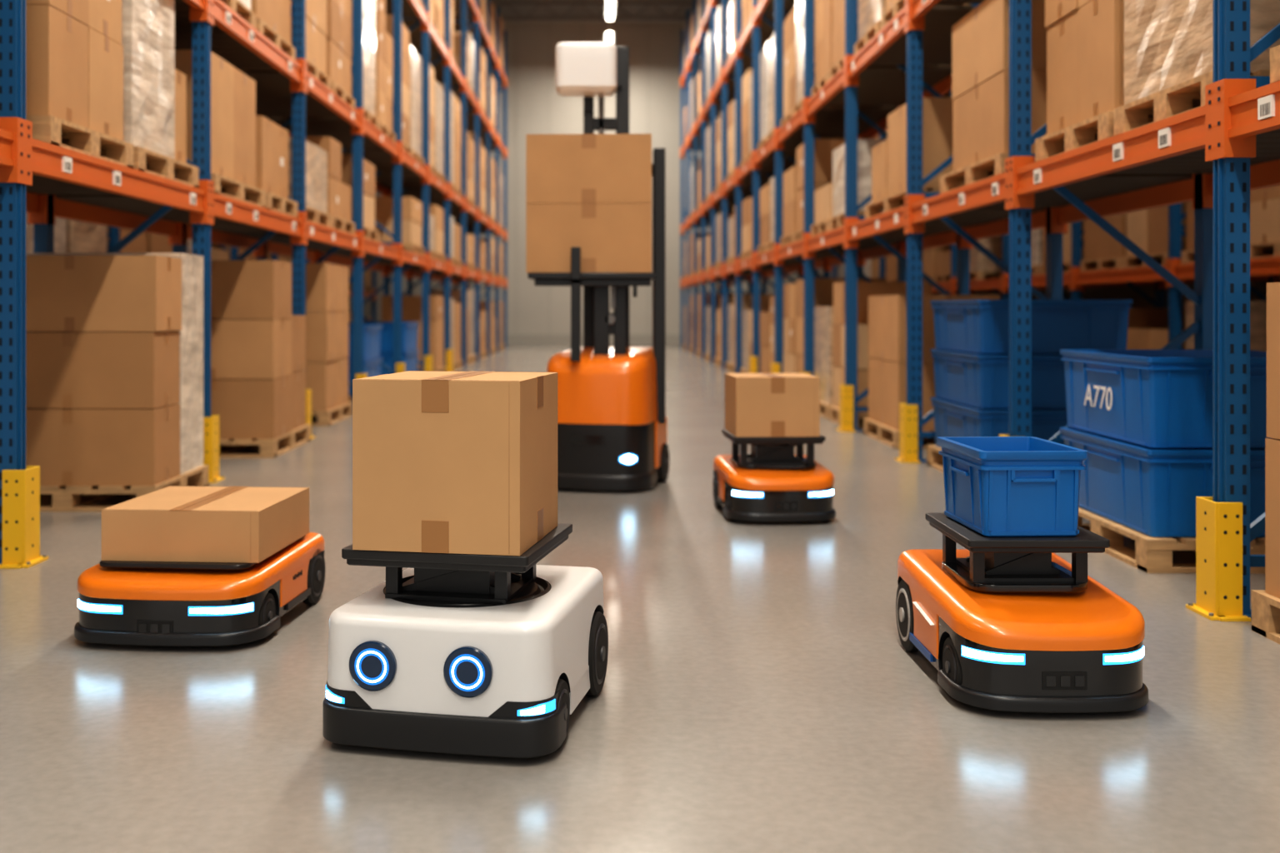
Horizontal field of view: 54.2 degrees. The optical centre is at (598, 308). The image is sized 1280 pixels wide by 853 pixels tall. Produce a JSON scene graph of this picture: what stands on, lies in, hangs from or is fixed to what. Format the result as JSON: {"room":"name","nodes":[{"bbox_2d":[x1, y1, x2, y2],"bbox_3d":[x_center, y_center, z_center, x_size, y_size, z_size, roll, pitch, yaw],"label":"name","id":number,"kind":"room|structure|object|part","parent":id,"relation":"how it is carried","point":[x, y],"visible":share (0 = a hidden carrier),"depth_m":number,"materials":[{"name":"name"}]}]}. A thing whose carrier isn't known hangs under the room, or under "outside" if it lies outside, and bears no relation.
{"room":"warehouse aisle","nodes":[
{"label":"warehouse aisle","id":0,"kind":"room"},
{"bbox_2d":[349,21,798,334],"bbox_3d":[0.000,-3.850,38.100,19.000,10.000,0.200,0,0,0],"label":"wall","id":1,"kind":"structure","parent":0,"point":[532,37],"depth_m":38.00,"materials":[{"name":"beige paint"}]},
{"bbox_2d":[351,21,747,334],"bbox_3d":[0.015,-4.025,37.994,19.030,9.650,0.012,0,0,0],"label":"trim","id":2,"kind":"structure","parent":1,"relation":"attached to","point":[516,22],"depth_m":37.98,"materials":[{"name":"grey metal"}]},
{"bbox_2d":[506,335,680,345],"bbox_3d":[0.000,0.975,37.975,19.000,0.350,0.050,0,0,0],"label":"baseboard","id":3,"kind":"structure","parent":1,"relation":"attached to","point":[512,340],"depth_m":37.95,"materials":[{"name":"grey"}]},
{"bbox_2d":[490,0,693,16],"bbox_3d":[0.000,-8.950,14.500,19.000,0.200,47.000,0,0,0],"label":"roof truss","id":4,"kind":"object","parent":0,"point":[523,11],"depth_m":37.13,"materials":[{"name":"silver metal"}]},
{"bbox_2d":[490,0,693,29],"bbox_3d":[-0.008,-8.550,14.500,19.016,0.600,47.000,0,0,0],"label":"ceiling","id":5,"kind":"structure","parent":0,"point":[502,3],"depth_m":36.00,"materials":[{"name":"brown metal"}]},
{"bbox_2d":[605,20,614,43],"bbox_3d":[0.300,-7.834,35.000,0.240,0.828,2.400,0,0,0],"label":"strip light","id":6,"kind":"object","parent":5,"relation":"hanging from","point":[609,32],"visible":0.55,"depth_m":34.09,"materials":[{"name":"grey"}]},
{"bbox_2d":[605,0,615,19],"bbox_3d":[0.300,-7.834,31.000,0.240,0.828,2.400,0,0,0],"label":"strip light","id":7,"kind":"object","parent":5,"relation":"hanging from","point":[610,4],"visible":1,"depth_m":31.13,"materials":[{"name":"grey"}]},
{"bbox_2d":[0,345,1279,852],"bbox_3d":[0.000,1.200,14.500,19.000,0.100,47.000,0,0,0],"label":"floor","id":8,"kind":"structure","parent":0,"point":[761,692],"depth_m":3.47,"materials":[{"name":"grey concrete"}]},
{"bbox_2d":[0,465,48,569],"bbox_3d":[-2.590,0.935,5.630,0.140,0.430,0.230,0,0,0],"label":"guard","id":9,"kind":"object","parent":8,"relation":"on","point":[21,488],"visible":0.98,"depth_m":5.56,"materials":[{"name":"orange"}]},
{"bbox_2d":[25,252,208,511],"bbox_3d":[-3.030,0.408,7.540,1.060,1.484,0.960,0,0,0],"label":"stacked cardboard boxes","id":10,"kind":"object","parent":8,"relation":"on","point":[114,342],"visible":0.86,"depth_m":7.09,"materials":[{"name":"brown cardboard"}]},
{"bbox_2d":[74,532,324,646],"bbox_3d":[-1.448,1.015,4.604,0.685,0.270,0.872,0,0,5],"label":"robot","id":11,"kind":"object","parent":8,"relation":"on","point":[120,602],"visible":0.85,"depth_m":4.22,"materials":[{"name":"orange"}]},
{"bbox_2d":[77,532,324,600],"bbox_3d":[-1.448,0.937,4.610,0.665,0.086,0.860,0,0,5],"label":"hood","id":12,"kind":"object","parent":11,"relation":"attached to","point":[107,580],"depth_m":4.28,"materials":[{"name":"orange plastic"}]},
{"bbox_3d":[-1.445,0.889,4.640,0.540,0.018,0.680,0,0,5],"label":"load plate","id":13,"kind":"part","parent":11,"relation":"part of","materials":[{"name":"black plastic"}]},
{"bbox_2d":[101,485,309,563],"bbox_3d":[-1.430,0.789,4.620,0.560,0.180,0.582,0,0,4],"label":"cardboard box","id":14,"kind":"object","parent":11,"relation":"on","point":[172,523],"visible":1,"depth_m":4.34,"materials":[{"name":"brown cardboard"}]},
{"bbox_3d":[-1.443,1.035,4.670,0.673,0.111,0.260,0,0,5],"label":"trim","id":15,"kind":"part","parent":11,"relation":"part of","materials":[{"name":"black plastic"}]},
{"bbox_2d":[203,415,224,483],"bbox_3d":[-2.590,0.935,8.330,0.140,0.430,0.230,0,0,0],"label":"guard","id":16,"kind":"object","parent":8,"relation":"on","point":[211,425],"visible":0.6,"depth_m":8.26,"materials":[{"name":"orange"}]},
{"bbox_2d":[107,191,376,321],"bbox_3d":[-6.869,-3.350,19.100,1.198,9.000,32.560,0,0,0],"label":"rack","id":17,"kind":"object","parent":8,"relation":"on","point":[114,235],"visible":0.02,"depth_m":21.81,"materials":[{"name":"blue"}]},
{"bbox_2d":[25,212,373,322],"bbox_3d":[-6.820,-3.393,19.101,0.960,9.085,32.162,0,0,0],"label":"cardboard boxes","id":18,"kind":"object","parent":17,"relation":"on","point":[70,236],"visible":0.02,"depth_m":16.08,"materials":[{"name":"brown cardboard"}]},
{"bbox_2d":[0,0,507,564],"bbox_3d":[-3.169,-3.350,19.130,1.198,9.000,32.560,0,0,0],"label":"rack","id":19,"kind":"object","parent":8,"relation":"on","point":[45,181],"visible":0.75,"depth_m":10.98,"materials":[{"name":"blue"}]},
{"bbox_2d":[25,0,134,169],"bbox_3d":[-3.120,-1.401,6.515,1.000,1.241,1.070,0,0,0],"label":"wooden pallet","id":20,"kind":"object","parent":19,"relation":"on","point":[74,48],"visible":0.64,"depth_m":6.40,"materials":[{"name":"brown wood"}]},
{"bbox_2d":[100,0,199,188],"bbox_3d":[-3.120,-1.377,7.660,1.000,1.194,1.080,0,0,0],"label":"wooden pallet","id":21,"kind":"object","parent":19,"relation":"on","point":[155,92],"visible":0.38,"depth_m":7.50,"materials":[{"name":"brown wood"}]},
{"bbox_2d":[174,49,265,208],"bbox_3d":[-3.120,-1.281,9.200,1.000,1.001,1.300,0,0,0],"label":"wooden pallet","id":22,"kind":"object","parent":19,"relation":"on","point":[232,92],"visible":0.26,"depth_m":9.09,"materials":[{"name":"brown wood"}]},
{"bbox_2d":[245,115,297,217],"bbox_3d":[-3.120,-1.161,10.410,1.000,0.761,0.980,0,0,0],"label":"wooden pallet","id":23,"kind":"object","parent":19,"relation":"on","point":[272,139],"visible":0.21,"depth_m":10.35,"materials":[{"name":"brown wood"}]},
{"bbox_2d":[220,0,504,371],"bbox_3d":[-3.120,-3.449,19.126,0.960,9.197,32.150,0,0,0],"label":"cardboard boxes","id":24,"kind":"object","parent":19,"relation":"on","point":[328,22],"visible":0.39,"depth_m":17.85,"materials":[{"name":"brown cardboard"}]},
{"bbox_2d":[210,260,310,458],"bbox_3d":[-2.995,0.389,10.210,1.010,1.521,1.220,0,0,0],"label":"wooden pallet","id":25,"kind":"object","parent":8,"relation":"on","point":[258,347],"visible":0.64,"depth_m":9.62,"materials":[{"name":"brown wood"}]},
{"bbox_2d":[305,389,314,439],"bbox_3d":[-2.590,0.935,11.030,0.140,0.430,0.230,0,0,0],"label":"guard","id":26,"kind":"object","parent":8,"relation":"on","point":[308,392],"visible":0.29,"depth_m":11.00,"materials":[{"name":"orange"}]},
{"bbox_2d":[291,263,352,425],"bbox_3d":[-3.090,0.354,12.799,0.920,1.591,1.203,0,0,0],"label":"wooden pallet","id":27,"kind":"object","parent":8,"relation":"on","point":[327,284],"visible":0.33,"depth_m":12.25,"materials":[{"name":"brown wood"}]},
{"bbox_2d":[355,373,367,379],"bbox_3d":[-2.590,0.935,13.730,0.140,0.430,0.230,0,0,0],"label":"guard","id":28,"kind":"object","parent":8,"relation":"on","point":[364,375],"visible":0.11,"depth_m":13.66,"materials":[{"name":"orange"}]},
{"bbox_2d":[348,325,382,402],"bbox_3d":[-3.060,0.675,14.750,0.880,0.950,1.108,0,0,0],"label":"plastic bin","id":29,"kind":"object","parent":8,"relation":"on","point":[372,333],"visible":0.3,"depth_m":14.52,"materials":[{"name":"blue plastic"}]},
{"bbox_2d":[349,321,419,374],"bbox_3d":[-3.060,0.675,17.800,0.880,0.950,1.208,0,0,0],"label":"plastic bin","id":30,"kind":"object","parent":8,"relation":"on","point":[409,329],"visible":0.34,"depth_m":17.22,"materials":[{"name":"blue plastic"}]},
{"bbox_2d":[395,362,404,373],"bbox_3d":[-2.590,0.935,16.430,0.140,0.430,0.230,0,0,0],"label":"guard","id":31,"kind":"object","parent":8,"relation":"on","point":[400,367],"visible":0.38,"depth_m":16.36,"materials":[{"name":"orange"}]},
{"bbox_2d":[424,355,432,370],"bbox_3d":[-2.590,0.935,19.130,0.140,0.430,0.230,0,0,0],"label":"guard","id":32,"kind":"object","parent":8,"relation":"on","point":[427,359],"visible":0.48,"depth_m":19.05,"materials":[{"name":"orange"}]},
{"bbox_2d":[445,349,453,371],"bbox_3d":[-2.590,0.935,21.830,0.140,0.430,0.230,0,0,0],"label":"guard","id":33,"kind":"object","parent":8,"relation":"on","point":[449,353],"visible":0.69,"depth_m":21.75,"materials":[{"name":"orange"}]},
{"bbox_2d":[322,523,608,758],"bbox_3d":[-0.353,0.898,3.549,0.654,0.504,0.773,0,0,12],"label":"robot","id":34,"kind":"object","parent":8,"relation":"on","point":[451,653],"visible":0.98,"depth_m":3.21,"materials":[{"name":"white plastic"}]},
{"bbox_2d":[352,370,557,555],"bbox_3d":[-0.388,0.417,3.520,0.462,0.457,0.462,0,0,11],"label":"cardboard box","id":35,"kind":"object","parent":34,"relation":"on","point":[444,462],"visible":1,"depth_m":3.30,"materials":[{"name":"brown cardboard"}]},
{"bbox_2d":[527,42,669,490],"bbox_3d":[0.019,-0.309,8.152,0.915,2.918,0.868,0,0,0],"label":"forklift","id":36,"kind":"object","parent":8,"relation":"on","point":[612,421],"visible":0.9,"depth_m":7.84,"materials":[{"name":"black metal"}]},
{"bbox_2d":[525,203,651,273],"bbox_3d":[-0.052,-0.440,8.100,0.785,0.434,0.582,0,0,2],"label":"cardboard box","id":37,"kind":"object","parent":36,"relation":"on","point":[611,237],"visible":0.97,"depth_m":7.81,"materials":[{"name":"brown cardboard"}]},
{"bbox_2d":[525,134,651,203],"bbox_3d":[-0.052,-0.874,8.100,0.785,0.434,0.582,0,0,2],"label":"cardboard box","id":38,"kind":"object","parent":37,"relation":"on","point":[561,168],"visible":0.93,"depth_m":7.81,"materials":[{"name":"brown cardboard"}]},
{"bbox_2d":[546,346,667,468],"bbox_3d":[0.045,0.645,8.140,0.694,0.770,0.780,0,0,14],"label":"hood","id":39,"kind":"object","parent":36,"relation":"attached to","point":[611,401],"depth_m":7.79,"materials":[{"name":"orange plastic"}]},
{"bbox_2d":[749,355,757,373],"bbox_3d":[2.325,0.935,18.800,0.140,0.430,0.230,0,0,0],"label":"guard","id":40,"kind":"object","parent":8,"relation":"on","point":[752,360],"visible":0.57,"depth_m":18.73,"materials":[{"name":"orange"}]},
{"bbox_2d":[712,429,835,521],"bbox_3d":[0.975,0.924,6.974,0.600,0.452,0.752,0,0,-3],"label":"robot","id":41,"kind":"object","parent":8,"relation":"on","point":[770,482],"visible":0.96,"depth_m":6.69,"materials":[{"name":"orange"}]},
{"bbox_3d":[0.972,1.023,7.040,0.588,0.134,0.140,0,0,-3],"label":"trim","id":42,"kind":"part","parent":41,"relation":"part of","materials":[{"name":"black plastic"}]},
{"bbox_2d":[725,372,819,437],"bbox_3d":[0.965,0.535,7.000,0.455,0.324,0.462,0,0,-2],"label":"cardboard box","id":43,"kind":"object","parent":41,"relation":"on","point":[763,404],"visible":1,"depth_m":6.77,"materials":[{"name":"brown cardboard"}]},
{"bbox_2d":[713,455,834,490],"bbox_3d":[0.975,0.913,6.980,0.580,0.110,0.740,0,0,-3],"label":"hood","id":44,"kind":"object","parent":41,"relation":"attached to","point":[730,472],"depth_m":6.75,"materials":[{"name":"orange plastic"}]},
{"bbox_2d":[770,362,779,373],"bbox_3d":[2.325,0.935,16.450,0.140,0.430,0.230,0,0,0],"label":"guard","id":45,"kind":"object","parent":8,"relation":"on","point":[775,367],"visible":0.31,"depth_m":16.38,"materials":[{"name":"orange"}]},
{"bbox_2d":[835,384,855,431],"bbox_3d":[2.325,0.935,11.750,0.140,0.430,0.230,0,0,0],"label":"guard","id":46,"kind":"object","parent":8,"relation":"on","point":[846,391],"visible":0.98,"depth_m":11.68,"materials":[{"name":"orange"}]},
{"bbox_2d":[895,403,920,463],"bbox_3d":[2.325,0.935,9.400,0.140,0.430,0.230,0,0,0],"label":"guard","id":47,"kind":"object","parent":8,"relation":"on","point":[908,414],"visible":1,"depth_m":9.32,"materials":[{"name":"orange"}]},
{"bbox_2d":[863,295,999,449],"bbox_3d":[2.890,0.519,10.825,0.920,1.261,1.250,0,0,0],"label":"wooden pallet","id":48,"kind":"object","parent":8,"relation":"on","point":[887,314],"visible":0.34,"depth_m":10.47,"materials":[{"name":"brown wood"}]},
{"bbox_2d":[680,0,1279,619],"bbox_3d":[2.904,-3.350,18.800,1.198,9.000,33.060,0,0,0],"label":"rack","id":49,"kind":"object","parent":8,"relation":"on","point":[1212,156],"visible":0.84,"depth_m":9.22,"materials":[{"name":"blue"}]},
{"bbox_2d":[682,0,969,428],"bbox_3d":[2.855,-3.456,18.797,0.960,9.211,32.669,0,0,0],"label":"cardboard boxes","id":50,"kind":"object","parent":49,"relation":"on","point":[829,15],"visible":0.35,"depth_m":15.36,"materials":[{"name":"brown cardboard"}]},
{"bbox_2d":[865,97,964,219],"bbox_3d":[2.895,-1.201,10.400,1.010,0.841,1.600,0,0,0],"label":"wooden pallet","id":51,"kind":"object","parent":49,"relation":"on","point":[889,157],"visible":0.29,"depth_m":9.95,"materials":[{"name":"brown wood"}]},
{"bbox_2d":[940,0,1064,194],"bbox_3d":[2.895,-1.361,8.085,1.010,1.161,1.330,0,0,0],"label":"wooden pallet","id":52,"kind":"object","parent":49,"relation":"on","point":[980,40],"visible":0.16,"depth_m":7.87,"materials":[{"name":"brown wood"}]},
{"bbox_2d":[1035,0,1154,162],"bbox_3d":[2.895,-1.451,6.350,1.010,1.341,0.980,0,0,0],"label":"wooden pallet","id":53,"kind":"object","parent":49,"relation":"on","point":[1085,38],"visible":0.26,"depth_m":6.29,"materials":[{"name":"brown wood"}]},
{"bbox_2d":[1113,0,1279,135],"bbox_3d":[2.895,-1.427,5.320,1.010,1.294,0.960,0,0,0],"label":"wooden pallet","id":54,"kind":"object","parent":49,"relation":"on","point":[1168,43],"visible":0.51,"depth_m":5.29,"materials":[{"name":"brown wood"}]},
{"bbox_2d":[1270,45,1279,83],"bbox_3d":[2.895,-1.401,3.905,1.010,1.241,1.090,0,0,0],"label":"cardboard box","id":55,"kind":"object","parent":49,"relation":"on","point":[1274,52],"visible":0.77,"depth_m":4.41,"materials":[{"name":"brown cardboard"}]},
{"bbox_2d":[895,512,1148,713],"bbox_3d":[1.304,0.917,3.914,0.578,0.465,0.872,0,0,0],"label":"robot","id":56,"kind":"object","parent":8,"relation":"on","point":[1005,624],"visible":0.96,"depth_m":3.61,"materials":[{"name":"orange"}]},
{"bbox_3d":[1.304,1.020,3.965,0.578,0.141,0.290,0,0,0],"label":"trim","id":57,"kind":"part","parent":56,"relation":"part of","materials":[{"name":"blue"}]},
{"bbox_2d":[936,436,1087,537],"bbox_3d":[1.290,0.555,3.930,0.330,0.257,0.438,0,0,-2],"label":"plastic crate","id":58,"kind":"object","parent":56,"relation":"on","point":[995,487],"visible":1,"depth_m":3.73,"materials":[{"name":"blue plastic"}]},
{"bbox_2d":[897,549,1144,651],"bbox_3d":[1.304,0.896,3.920,0.555,0.128,0.860,0,0,0],"label":"hood","id":59,"kind":"object","parent":56,"relation":"attached to","point":[1062,611],"depth_m":3.67,"materials":[{"name":"orange plastic"}]},
{"bbox_2d":[927,300,1132,471],"bbox_3d":[2.935,0.547,8.600,1.030,1.205,1.200,0,0,0],"label":"plastic bins","id":60,"kind":"object","parent":8,"relation":"on","point":[971,357],"visible":0.59,"depth_m":8.04,"materials":[{"name":"blue plastic"}]},
{"bbox_2d":[814,90,1279,349],"bbox_3d":[6.569,-3.350,18.500,1.198,9.000,32.560,0,0,0],"label":"rack","id":61,"kind":"object","parent":8,"relation":"on","point":[1261,269],"visible":0.1,"depth_m":15.18,"materials":[{"name":"blue"}]},
{"bbox_2d":[818,96,1279,351],"bbox_3d":[6.520,-3.409,18.504,0.960,9.117,32.170,0,0,0],"label":"cardboard boxes","id":62,"kind":"object","parent":61,"relation":"on","point":[1147,329],"visible":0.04,"depth_m":14.30,"materials":[{"name":"brown cardboard"}]},
{"bbox_2d":[1060,350,1270,573],"bbox_3d":[2.870,0.682,5.985,0.980,0.935,1.130,0,0,0],"label":"plastic bins","id":63,"kind":"object","parent":8,"relation":"on","point":[1142,419],"visible":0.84,"depth_m":5.50,"materials":[{"name":"blue plastic"}]},
{"bbox_2d":[1185,496,1250,621],"bbox_3d":[2.325,0.935,4.700,0.140,0.430,0.230,0,0,0],"label":"guard","id":64,"kind":"object","parent":8,"relation":"on","point":[1218,525],"visible":0.99,"depth_m":4.62,"materials":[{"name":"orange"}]},
{"bbox_2d":[1251,282,1279,644],"bbox_3d":[2.840,0.529,3.930,1.020,1.241,1.060,0,0,0],"label":"wooden pallet","id":65,"kind":"object","parent":8,"relation":"on","point":[1265,603],"visible":1,"depth_m":4.38,"materials":[{"name":"brown wood"}]},
{"bbox_2d":[935,280,1267,307],"bbox_3d":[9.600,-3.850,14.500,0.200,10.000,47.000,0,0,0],"label":"beam","id":66,"kind":"structure","parent":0,"point":[1127,292],"depth_m":22.35,"materials":[{"name":"orange"}]}
]}

